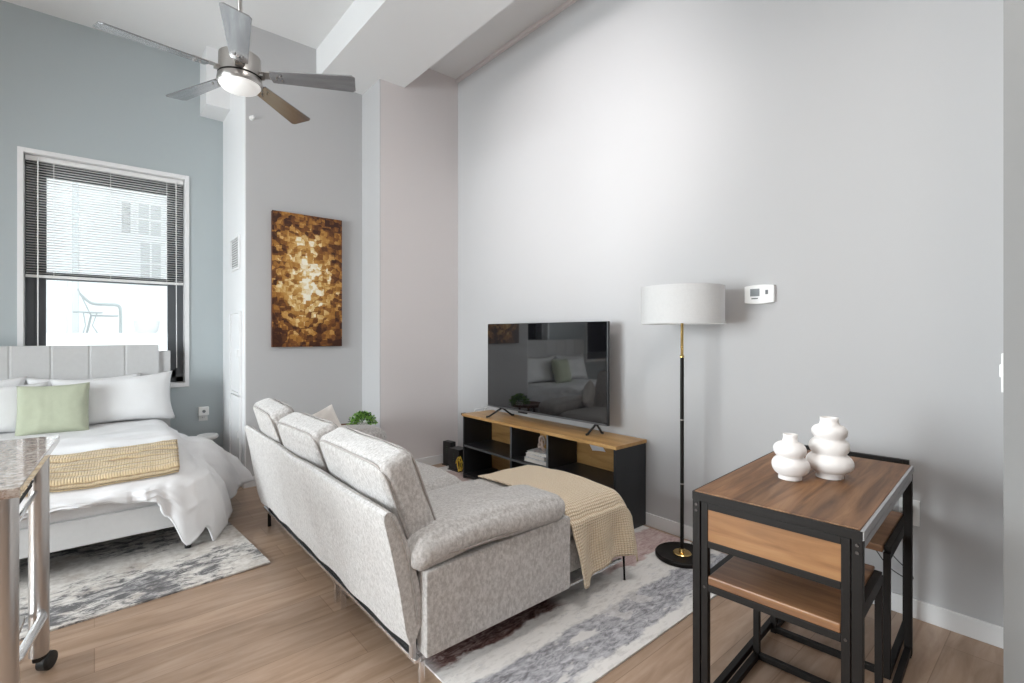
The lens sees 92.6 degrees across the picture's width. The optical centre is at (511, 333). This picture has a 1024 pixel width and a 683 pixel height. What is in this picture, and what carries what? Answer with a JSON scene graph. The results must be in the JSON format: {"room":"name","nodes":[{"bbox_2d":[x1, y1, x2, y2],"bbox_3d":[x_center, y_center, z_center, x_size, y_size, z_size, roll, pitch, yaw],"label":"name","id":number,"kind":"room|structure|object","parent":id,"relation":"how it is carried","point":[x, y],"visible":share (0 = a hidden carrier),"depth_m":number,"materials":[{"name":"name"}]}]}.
{"room":"studio apartment","nodes":[
{"label":"studio apartment","id":0,"kind":"room"},
{"bbox_2d":[0,0,222,447],"bbox_3d":[-4.642,-0.665,3.486,4.468,3.930,0.250,0,0,-41],"label":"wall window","id":1,"kind":"structure","parent":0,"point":[67,87],"depth_m":4.31,"materials":[{"name":"paint"}]},
{"bbox_2d":[17,146,188,387],"bbox_3d":[-3.574,-0.500,4.352,1.156,2.001,0.220,0,0,-41],"label":"window","id":2,"kind":"structure","parent":1,"relation":"in","point":[26,286],"depth_m":4.23,"materials":[{"name":"white paint"}]},
{"bbox_2d":[25,154,182,367],"bbox_3d":[-3.551,-0.571,4.327,1.074,1.782,0.060,0,0,-41],"label":"window blind","id":3,"kind":"object","parent":1,"relation":"attached to","point":[28,157],"visible":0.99,"depth_m":4.28,"materials":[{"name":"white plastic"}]},
{"bbox_2d":[199,415,207,420],"bbox_3d":[-2.985,0.780,4.727,0.075,0.118,0.009,0,0,-41],"label":"wall outlet","id":4,"kind":"object","parent":1,"relation":"attached to","point":[201,418],"visible":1,"depth_m":4.72,"materials":[{"name":"white plastic"}]},
{"bbox_2d":[198,406,208,415],"bbox_3d":[-2.966,0.743,4.705,0.086,0.085,0.051,0,0,-41],"label":"night light","id":5,"kind":"object","parent":4,"relation":"attached to","point":[202,411],"visible":1,"depth_m":4.69,"materials":[{"name":"white plastic"}]},
{"bbox_2d":[3,0,566,78],"bbox_3d":[-1.006,-2.680,0.844,6.565,0.100,8.990,0,0,-41],"label":"ceiling","id":6,"kind":"structure","parent":0,"point":[188,26],"depth_m":4.08,"materials":[{"name":"paint"}]},
{"bbox_2d":[93,0,355,123],"bbox_3d":[-1.593,-2.013,2.796,1.222,1.234,1.244,0,0,-41],"label":"ceiling fan","id":7,"kind":"object","parent":6,"relation":"hanging from","point":[239,73],"visible":1,"depth_m":2.77,"materials":[{"name":"silver metal"}]},
{"bbox_2d":[456,0,577,82],"bbox_3d":[0.746,-2.615,3.515,0.030,0.030,4.056,0,0,-41],"label":"ceiling strip","id":8,"kind":"object","parent":6,"relation":"attached to","point":[567,3],"visible":1,"depth_m":4.31,"materials":[{"name":"paint"}]},
{"bbox_2d":[223,25,361,475],"bbox_3d":[-2.249,-0.665,4.918,1.032,3.930,1.180,0,0,-41],"label":"wall","id":9,"kind":"structure","parent":0,"point":[313,167],"depth_m":4.43,"materials":[{"name":"paint"}]},
{"bbox_2d":[200,46,229,121],"bbox_3d":[-2.825,-2.365,4.649,0.193,0.530,0.340,0,0,-41],"label":"trim","id":10,"kind":"structure","parent":9,"relation":"attached to","point":[214,104],"depth_m":4.53,"materials":[{"name":"white paint"}]},
{"bbox_2d":[230,234,239,271],"bbox_3d":[-2.486,-0.720,4.387,0.014,0.300,0.340,0,0,-41],"label":"air vent","id":11,"kind":"object","parent":9,"relation":"in","point":[235,241],"visible":1,"depth_m":4.39,"materials":[{"name":"white metal"}]},
{"bbox_2d":[229,393,241,462],"bbox_3d":[-2.472,0.873,4.359,0.030,0.655,0.400,0,0,-41],"label":"access panel","id":12,"kind":"object","parent":9,"relation":"attached to","point":[235,401],"visible":0.75,"depth_m":4.35,"materials":[{"name":"white paint"}]},
{"bbox_2d":[229,311,241,395],"bbox_3d":[-2.472,0.165,4.359,0.030,0.730,0.400,0,0,-41],"label":"access panel","id":13,"kind":"object","parent":9,"relation":"attached to","point":[235,320],"visible":1,"depth_m":4.35,"materials":[{"name":"white paint"}]},
{"bbox_2d":[241,476,255,487],"bbox_3d":[-2.174,1.258,4.808,1.032,0.085,0.944,0,0,-41],"label":"baseboard","id":14,"kind":"structure","parent":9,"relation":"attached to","point":[252,483],"depth_m":4.15,"materials":[{"name":"white paint"}]},
{"bbox_2d":[271,210,341,346],"bbox_3d":[-1.856,-0.480,4.448,0.614,1.190,0.041,0,0,-41],"label":"abstract painting","id":15,"kind":"object","parent":9,"relation":"attached to","point":[306,250],"visible":1,"depth_m":4.41,"materials":[{"name":"fabric"}]},
{"bbox_2d":[362,79,379,427],"bbox_3d":[-1.343,-0.665,4.657,0.006,3.930,0.394,0,0,-41],"label":"wall","id":16,"kind":"structure","parent":0,"point":[370,98],"depth_m":4.66,"materials":[{"name":"paint"}]},
{"bbox_2d":[316,0,513,94],"bbox_3d":[0.926,-2.490,1.849,0.690,0.280,7.610,0,0,-41],"label":"ceiling beam","id":17,"kind":"structure","parent":0,"point":[395,42],"depth_m":3.92,"materials":[{"name":"paint"}]},
{"bbox_2d":[380,69,457,458],"bbox_3d":[-1.321,-0.665,5.451,1.059,3.930,1.574,0,0,-41],"label":"wall column","id":18,"kind":"structure","parent":0,"point":[419,120],"depth_m":4.77,"materials":[{"name":"paint"}]},
{"bbox_2d":[415,454,442,464],"bbox_3d":[-1.022,1.258,4.921,0.865,0.085,0.408,0,0,-41],"label":"baseboard","id":19,"kind":"structure","parent":18,"relation":"attached to","point":[437,459],"depth_m":4.85,"materials":[{"name":"white paint"}]},
{"bbox_2d":[19,463,1002,682],"bbox_3d":[-1.006,1.350,0.844,6.565,0.100,8.990,0,0,-41],"label":"floor","id":20,"kind":"structure","parent":0,"point":[280,620],"depth_m":2.05,"materials":[{"name":"brown wood"}]},
{"bbox_2d":[0,435,59,682],"bbox_3d":[-1.909,0.860,1.459,0.760,0.880,0.870,0,0,-37],"label":"kitchen cart","id":21,"kind":"object","parent":20,"relation":"on","point":[24,463],"visible":1,"depth_m":1.66,"materials":[{"name":"metal"}]},
{"bbox_2d":[19,480,33,504],"bbox_3d":[-1.881,0.519,1.448,0.606,0.108,0.546,0,0,-38],"label":"wire basket","id":22,"kind":"object","parent":21,"relation":"on","point":[31,486],"depth_m":1.75,"materials":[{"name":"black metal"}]},
{"bbox_2d":[19,521,269,640],"bbox_3d":[-2.718,1.292,2.636,2.121,0.014,1.702,0,0,-44],"label":"bedroom rug","id":23,"kind":"object","parent":20,"relation":"on","point":[87,582],"visible":0.43,"depth_m":2.68,"materials":[{"name":"grey carpet"}]},
{"bbox_2d":[0,344,190,558],"bbox_3d":[-3.188,0.698,3.163,1.800,1.205,2.030,0,0,-41],"label":"bed","id":24,"kind":"object","parent":23,"relation":"on","point":[69,529],"visible":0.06,"depth_m":3.80,"materials":[{"name":"grey fabric"}]},
{"bbox_2d":[0,376,26,386],"bbox_3d":[-4.047,0.542,3.569,0.720,0.426,0.144,0,0,-41],"label":"bed pillow","id":25,"kind":"object","parent":24,"relation":"on","point":[21,380],"visible":0.17,"depth_m":3.75,"materials":[{"name":"white fabric"}]},
{"bbox_2d":[0,381,48,432],"bbox_3d":[-3.887,0.563,3.550,0.760,0.384,0.224,0,0,-41],"label":"bed pillow","id":26,"kind":"object","parent":24,"relation":"on","point":[8,395],"visible":0.38,"depth_m":3.60,"materials":[{"name":"white fabric"}]},
{"bbox_2d":[26,373,140,420],"bbox_3d":[-3.506,0.547,4.027,0.720,0.416,0.147,0,0,-41],"label":"bed pillow","id":27,"kind":"object","parent":24,"relation":"on","point":[29,380],"visible":0.07,"depth_m":3.88,"materials":[{"name":"white fabric"}]},
{"bbox_2d":[0,419,253,545],"bbox_3d":[-2.916,0.971,3.158,2.240,0.613,1.874,0,0,-41],"label":"duvet","id":28,"kind":"object","parent":24,"relation":"on","point":[196,497],"visible":0.71,"depth_m":3.04,"materials":[{"name":"white fabric"}]},
{"bbox_2d":[15,382,89,435],"bbox_3d":[-3.465,0.568,3.698,0.416,0.381,0.196,0,0,-41],"label":"cushion","id":29,"kind":"object","parent":28,"relation":"on","point":[60,408],"visible":0.98,"depth_m":3.65,"materials":[{"name":"green fabric"}]},
{"bbox_2d":[19,439,179,497],"bbox_3d":[-2.617,0.761,2.654,1.383,0.122,0.567,0,0,-41],"label":"knit throw","id":30,"kind":"object","parent":28,"relation":"on","point":[107,466],"visible":0.78,"depth_m":2.80,"materials":[{"name":"fabric"}]},
{"bbox_2d":[49,370,175,424],"bbox_3d":[-3.286,0.546,4.059,0.814,0.445,0.230,0,0,-41],"label":"bed pillow","id":31,"kind":"object","parent":28,"relation":"on","point":[146,396],"visible":0.69,"depth_m":4.05,"materials":[{"name":"white fabric"}]},
{"bbox_2d":[197,433,218,439],"bbox_3d":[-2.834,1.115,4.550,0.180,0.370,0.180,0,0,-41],"label":"nightstand","id":32,"kind":"object","parent":20,"relation":"on","point":[211,436],"visible":0.34,"depth_m":4.52,"materials":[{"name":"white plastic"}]},
{"bbox_2d":[442,440,455,465],"bbox_3d":[-0.623,1.183,4.860,0.132,0.235,0.081,0,0,41],"label":"modem","id":33,"kind":"object","parent":20,"relation":"on","point":[447,444],"visible":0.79,"depth_m":4.84,"materials":[{"name":"black plastic"}]},
{"bbox_2d":[416,466,726,682],"bbox_3d":[-0.257,1.295,3.227,1.831,0.009,2.871,0,0,-41],"label":"area rug","id":34,"kind":"object","parent":20,"relation":"on","point":[578,634],"visible":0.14,"depth_m":2.14,"materials":[{"name":"grey carpet"}]},
{"bbox_2d":[245,398,625,682],"bbox_3d":[-0.603,0.860,2.950,1.426,0.880,2.270,0,0,-41],"label":"sectional sofa","id":35,"kind":"object","parent":34,"relation":"on","point":[436,560],"visible":0.93,"depth_m":1.99,"materials":[{"name":"grey fabric"}]},
{"bbox_2d":[253,398,292,445],"bbox_3d":[-1.435,0.649,3.069,0.279,0.459,0.564,0,0,-40],"label":"cushion","id":36,"kind":"object","parent":35,"relation":"on","point":[268,411],"depth_m":2.90,"materials":[{"name":"grey fabric"}]},
{"bbox_2d":[277,412,337,474],"bbox_3d":[-1.029,0.662,2.601,0.282,0.456,0.564,0,0,-40],"label":"cushion","id":37,"kind":"object","parent":35,"relation":"on","point":[301,433],"depth_m":2.46,"materials":[{"name":"grey fabric"}]},
{"bbox_2d":[313,404,341,426],"bbox_3d":[-1.364,0.685,3.400,0.449,0.400,0.144,0,0,-6],"label":"throw pillow","id":38,"kind":"object","parent":35,"relation":"on","point":[328,413],"visible":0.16,"depth_m":3.37,"materials":[{"name":"beige fabric"}]},
{"bbox_2d":[342,425,385,439],"bbox_3d":[-1.337,0.776,3.618,0.782,0.167,0.298,0,0,-40],"label":"cushion","id":39,"kind":"object","parent":35,"relation":"on","point":[369,429],"depth_m":3.71,"materials":[{"name":"grey fabric"}]},
{"bbox_2d":[320,427,433,537],"bbox_3d":[-0.580,0.658,2.080,0.275,0.460,0.695,0,0,-40],"label":"cushion","id":40,"kind":"object","parent":35,"relation":"on","point":[381,474],"depth_m":1.87,"materials":[{"name":"grey fabric"}]},
{"bbox_2d":[416,461,461,490],"bbox_3d":[-0.747,0.918,2.829,0.787,0.229,0.651,0,0,-40],"label":"seat cushion","id":41,"kind":"object","parent":35,"relation":"on","point":[433,477],"depth_m":2.80,"materials":[{"name":"grey fabric"}]},
{"bbox_2d":[406,485,564,570],"bbox_3d":[-0.124,0.780,2.065,0.786,0.164,0.296,0,0,-40],"label":"armrest","id":42,"kind":"object","parent":35,"relation":"on","point":[462,531],"depth_m":1.94,"materials":[{"name":"grey fabric"}]},
{"bbox_2d":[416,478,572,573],"bbox_3d":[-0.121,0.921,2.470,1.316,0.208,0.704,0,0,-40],"label":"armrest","id":43,"kind":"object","parent":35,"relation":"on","point":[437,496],"depth_m":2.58,"materials":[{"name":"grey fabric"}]},
{"bbox_2d":[478,465,637,588],"bbox_3d":[0.239,0.994,2.679,0.496,0.401,0.765,0,0,-41],"label":"throw blanket","id":44,"kind":"object","parent":35,"relation":"on","point":[601,522],"visible":0.94,"depth_m":2.48,"materials":[{"name":"beige fabric"}]},
{"bbox_2d":[448,446,462,472],"bbox_3d":[-0.509,1.188,4.661,0.162,0.205,0.136,0,0,44],"label":"router","id":45,"kind":"object","parent":34,"relation":"on","point":[457,451],"visible":0.7,"depth_m":4.62,"materials":[{"name":"black plastic"}]},
{"bbox_2d":[456,456,462,471],"bbox_3d":[-0.484,1.206,4.537,0.048,0.143,0.082,0,0,-41],"label":"coiled cable","id":46,"kind":"object","parent":34,"relation":"on","point":[459,468],"visible":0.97,"depth_m":4.53,"materials":[{"name":"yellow plastic"}]},
{"bbox_2d":[462,410,646,528],"bbox_3d":[0.231,1.003,3.856,0.336,0.576,1.711,0,0,-41],"label":"tv stand","id":47,"kind":"object","parent":34,"relation":"on","point":[500,441],"visible":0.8,"depth_m":3.69,"materials":[{"name":"brown wood"}]},
{"bbox_2d":[465,440,509,457],"bbox_3d":[-0.101,0.999,4.245,0.312,0.018,0.636,0,0,-40],"label":"shelf","id":48,"kind":"object","parent":47,"relation":"attached to","point":[499,448],"depth_m":4.30,"materials":[{"name":"black laminate"}]},
{"bbox_2d":[512,456,545,467],"bbox_3d":[0.244,0.999,3.840,0.312,0.018,0.393,0,0,-40],"label":"shelf","id":49,"kind":"object","parent":47,"relation":"attached to","point":[515,459],"depth_m":3.83,"materials":[{"name":"black laminate"}]},
{"bbox_2d":[524,456,545,465],"bbox_3d":[0.239,0.975,3.801,0.175,0.030,0.240,0,0,-43],"label":"book","id":50,"kind":"object","parent":47,"relation":"on","point":[526,458],"visible":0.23,"depth_m":3.75,"materials":[{"name":"white paper"}]},
{"bbox_2d":[525,452,545,461],"bbox_3d":[0.239,0.946,3.806,0.165,0.028,0.225,0,0,-37],"label":"book","id":51,"kind":"object","parent":50,"relation":"on","point":[540,458],"visible":0.29,"depth_m":3.74,"materials":[{"name":"white paper"}]},
{"bbox_2d":[527,448,545,457],"bbox_3d":[0.239,0.920,3.801,0.200,0.022,0.150,0,0,44],"label":"book","id":52,"kind":"object","parent":51,"relation":"on","point":[536,451],"visible":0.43,"depth_m":3.78,"materials":[{"name":"white paper"}]},
{"bbox_2d":[538,435,545,450],"bbox_3d":[0.229,0.846,3.796,0.045,0.123,0.069,0,0,-41],"label":"ornament","id":53,"kind":"object","parent":52,"relation":"on","point":[541,439],"visible":1,"depth_m":3.78,"materials":[{"name":"beige ceramic"}]},
{"bbox_2d":[486,321,609,435],"bbox_3d":[0.219,0.313,3.867,0.249,0.804,1.307,0,0,-42],"label":"television","id":54,"kind":"object","parent":47,"relation":"on","point":[561,370],"visible":1,"depth_m":3.77,"materials":[{"name":"black plastic"}]},
{"bbox_2d":[552,462,613,488],"bbox_3d":[0.577,0.999,3.451,0.312,0.018,0.594,0,0,-40],"label":"shelf","id":55,"kind":"object","parent":47,"relation":"attached to","point":[600,474],"depth_m":3.52,"materials":[{"name":"black laminate"}]},
{"bbox_2d":[590,445,604,451],"bbox_3d":[0.576,0.769,3.290,0.070,0.062,0.135,0,0,-41],"label":"paper slip","id":56,"kind":"object","parent":47,"relation":"hanging from","point":[593,447],"visible":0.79,"depth_m":3.31,"materials":[{"name":"white paper"}]},
{"bbox_2d":[641,283,724,568],"bbox_3d":[0.986,0.510,2.834,0.458,1.562,0.458,0,0,-41],"label":"floor lamp","id":57,"kind":"object","parent":34,"relation":"on","point":[682,304],"visible":0.82,"depth_m":2.69,"materials":[{"name":"white fabric"}]},
{"bbox_3d":[-1.381,1.039,4.081,0.360,0.524,0.360,0,0,-40],"label":"side table","id":58,"kind":"object","parent":34,"relation":"on","visible":0},
{"bbox_2d":[346,410,377,424],"bbox_3d":[-1.272,0.716,4.166,0.260,0.136,0.237,0,0,-41],"label":"potted plant","id":59,"kind":"object","parent":58,"relation":"on","point":[359,415],"visible":0.96,"depth_m":4.14,"materials":[{"name":"green plant"}]},
{"bbox_2d":[701,501,882,682],"bbox_3d":[0.953,0.930,1.656,0.492,0.740,0.418,0,0,-44],"label":"chair","id":60,"kind":"object","parent":20,"relation":"on","point":[800,576],"visible":0.91,"depth_m":1.52,"materials":[{"name":"black metal"}]},
{"bbox_2d":[692,450,913,682],"bbox_3d":[1.113,0.914,1.813,0.947,0.771,0.482,0,0,-44],"label":"table","id":61,"kind":"object","parent":20,"relation":"on","point":[854,507],"visible":0.7,"depth_m":1.64,"materials":[{"name":"brown wood"}]},
{"bbox_2d":[771,433,809,481],"bbox_3d":[1.019,0.448,1.789,0.124,0.162,0.125,0,0,14],"label":"vase","id":62,"kind":"object","parent":61,"relation":"on","point":[790,464],"visible":1,"depth_m":1.75,"materials":[{"name":"white ceramic"}]},
{"bbox_2d":[805,416,854,480],"bbox_3d":[1.170,0.418,1.802,0.152,0.221,0.152,0,0,-41],"label":"vase","id":63,"kind":"object","parent":61,"relation":"on","point":[829,448],"visible":0.98,"depth_m":1.76,"materials":[{"name":"white ceramic"}]},
{"bbox_2d":[770,445,908,679],"bbox_3d":[1.449,0.930,2.156,0.492,0.740,0.418,0,0,-44],"label":"chair","id":64,"kind":"object","parent":20,"relation":"on","point":[889,535],"visible":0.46,"depth_m":1.97,"materials":[{"name":"black metal"}]},
{"bbox_2d":[458,0,1002,626],"bbox_3d":[1.925,-0.665,2.312,0.200,3.930,7.416,0,0,-41],"label":"wall","id":65,"kind":"structure","parent":0,"point":[845,157],"depth_m":2.73,"materials":[{"name":"paint"}]},
{"bbox_2d":[745,284,775,303],"bbox_3d":[1.395,-0.223,2.754,0.030,0.108,0.161,0,0,-41],"label":"thermostat","id":66,"kind":"object","parent":65,"relation":"attached to","point":[765,293],"visible":1,"depth_m":2.74,"materials":[{"name":"white plastic"}]},
{"bbox_2d":[645,512,1002,648],"bbox_3d":[0.752,1.258,3.520,0.014,0.085,4.056,0,0,-41],"label":"baseboard","id":67,"kind":"structure","parent":65,"relation":"attached to","point":[971,627],"depth_m":2.17,"materials":[{"name":"white paint"}]},
{"bbox_2d":[876,512,913,578],"bbox_3d":[1.724,0.952,2.297,0.252,0.334,0.057,0,0,37],"label":"cord","id":68,"kind":"object","parent":65,"relation":"attached to","point":[901,512],"visible":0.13,"depth_m":2.25,"materials":[{"name":"black plastic"}]},
{"bbox_2d":[899,497,919,526],"bbox_3d":[1.833,0.820,2.256,0.009,0.118,0.075,0,0,-41],"label":"wall outlet","id":69,"kind":"object","parent":65,"relation":"attached to","point":[916,504],"visible":0.38,"depth_m":2.24,"materials":[{"name":"white plastic"}]},
{"bbox_2d":[1003,0,1023,682],"bbox_3d":[2.810,-0.665,0.532,0.765,3.930,3.160,0,0,-41],"label":"wall partition","id":70,"kind":"structure","parent":0,"point":[1013,10],"depth_m":1.47,"materials":[{"name":"paint"}]},
{"bbox_2d":[999,353,1002,391],"bbox_3d":[1.536,0.120,1.531,0.075,0.120,0.012,0,0,-41],"label":"light switch","id":71,"kind":"object","parent":70,"relation":"attached to","point":[1001,364],"visible":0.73,"depth_m":1.51,"materials":[{"name":"white plastic"}]},
{"bbox_2d":[1001,353,1002,391],"bbox_3d":[1.538,0.120,1.529,0.075,0.120,0.006,0,0,-40],"label":"switch plate","id":72,"kind":"object","parent":71,"relation":"attached to","point":[1002,353],"depth_m":1.51,"materials":[{"name":"white plastic"}]},
{"label":"outside","id":73,"kind":"structure","parent":0,"visible":0},
{"bbox_3d":[-7.594,0.150,11.202,21.000,0.200,5.100,0,0,-40],"label":"floor","id":74,"kind":"structure","parent":73,"visible":0},
{"bbox_2d":[57,272,66,332],"bbox_3d":[-7.654,-0.500,8.323,0.124,1.100,0.200,0,0,-41],"label":"pier","id":75,"kind":"structure","parent":74,"relation":"on","point":[61,285],"depth_m":8.24,"materials":[{"name":"white"}]},
{"bbox_2d":[72,182,78,332],"bbox_3d":[-8.724,-2.325,9.776,0.104,4.750,0.200,0,0,-41],"label":"downpipe","id":76,"kind":"object","parent":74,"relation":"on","point":[75,285],"visible":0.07,"depth_m":9.70,"materials":[{"name":"white"}]},
{"bbox_2d":[73,311,102,332],"bbox_3d":[-7.469,-0.168,8.613,0.400,0.444,0.400,0,0,-41],"label":"patio table","id":77,"kind":"object","parent":74,"relation":"on","point":[83,312],"visible":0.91,"depth_m":8.52,"materials":[{"name":"grey metal"}]},
{"bbox_2d":[77,289,121,332],"bbox_3d":[-7.667,-0.381,9.101,0.631,0.867,0.470,0,0,-41],"label":"patio chair","id":78,"kind":"object","parent":74,"relation":"on","point":[81,295],"visible":0.95,"depth_m":9.05,"materials":[{"name":"grey metal"}]},
{"bbox_2d":[46,333,166,350],"bbox_3d":[-5.841,0.345,9.149,21.000,0.710,0.300,0,0,-41],"label":"trim","id":79,"kind":"structure","parent":74,"relation":"on","point":[52,339],"depth_m":8.17,"materials":[{"name":"white paint"}]},
{"bbox_2d":[133,321,159,332],"bbox_3d":[-6.774,-0.095,9.075,0.400,0.290,0.400,0,0,-41],"label":"bowl","id":80,"kind":"object","parent":74,"relation":"on","point":[140,326],"visible":0.7,"depth_m":8.94,"materials":[{"name":"white"}]},
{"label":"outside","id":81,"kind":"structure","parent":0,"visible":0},
{"bbox_2d":[46,178,166,332],"bbox_3d":[-10.489,-2.200,12.281,28.000,15.000,0.300,0,0,-41],"label":"wall","id":82,"kind":"structure","parent":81,"point":[143,302],"depth_m":12.27,"materials":[{"name":"white"}]},
{"bbox_2d":[122,240,126,299],"bbox_3d":[-9.923,-1.644,12.524,0.101,1.548,0.055,0,0,-41],"label":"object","id":83,"kind":"structure","parent":82,"relation":"in","point":[124,286],"depth_m":12.50,"materials":[{"name":"white"}]},
{"bbox_2d":[119,200,132,234],"bbox_3d":[-9.899,-2.985,12.544,0.283,0.866,0.055,0,0,-41],"label":"window","id":84,"kind":"structure","parent":82,"relation":"in","point":[123,229],"depth_m":12.54,"materials":[{"name":"white glass"}]},
{"bbox_2d":[136,201,162,237],"bbox_3d":[-9.527,-2.997,12.862,0.573,0.903,0.055,0,0,-41],"label":"window","id":85,"kind":"structure","parent":82,"relation":"in","point":[160,233],"depth_m":12.85,"materials":[{"name":"white glass"}]},
{"bbox_2d":[138,240,162,285],"bbox_3d":[-9.511,-1.854,12.875,0.532,1.157,0.055,0,0,-41],"label":"window","id":86,"kind":"structure","parent":82,"relation":"in","point":[147,242],"depth_m":12.86,"materials":[{"name":"white"}]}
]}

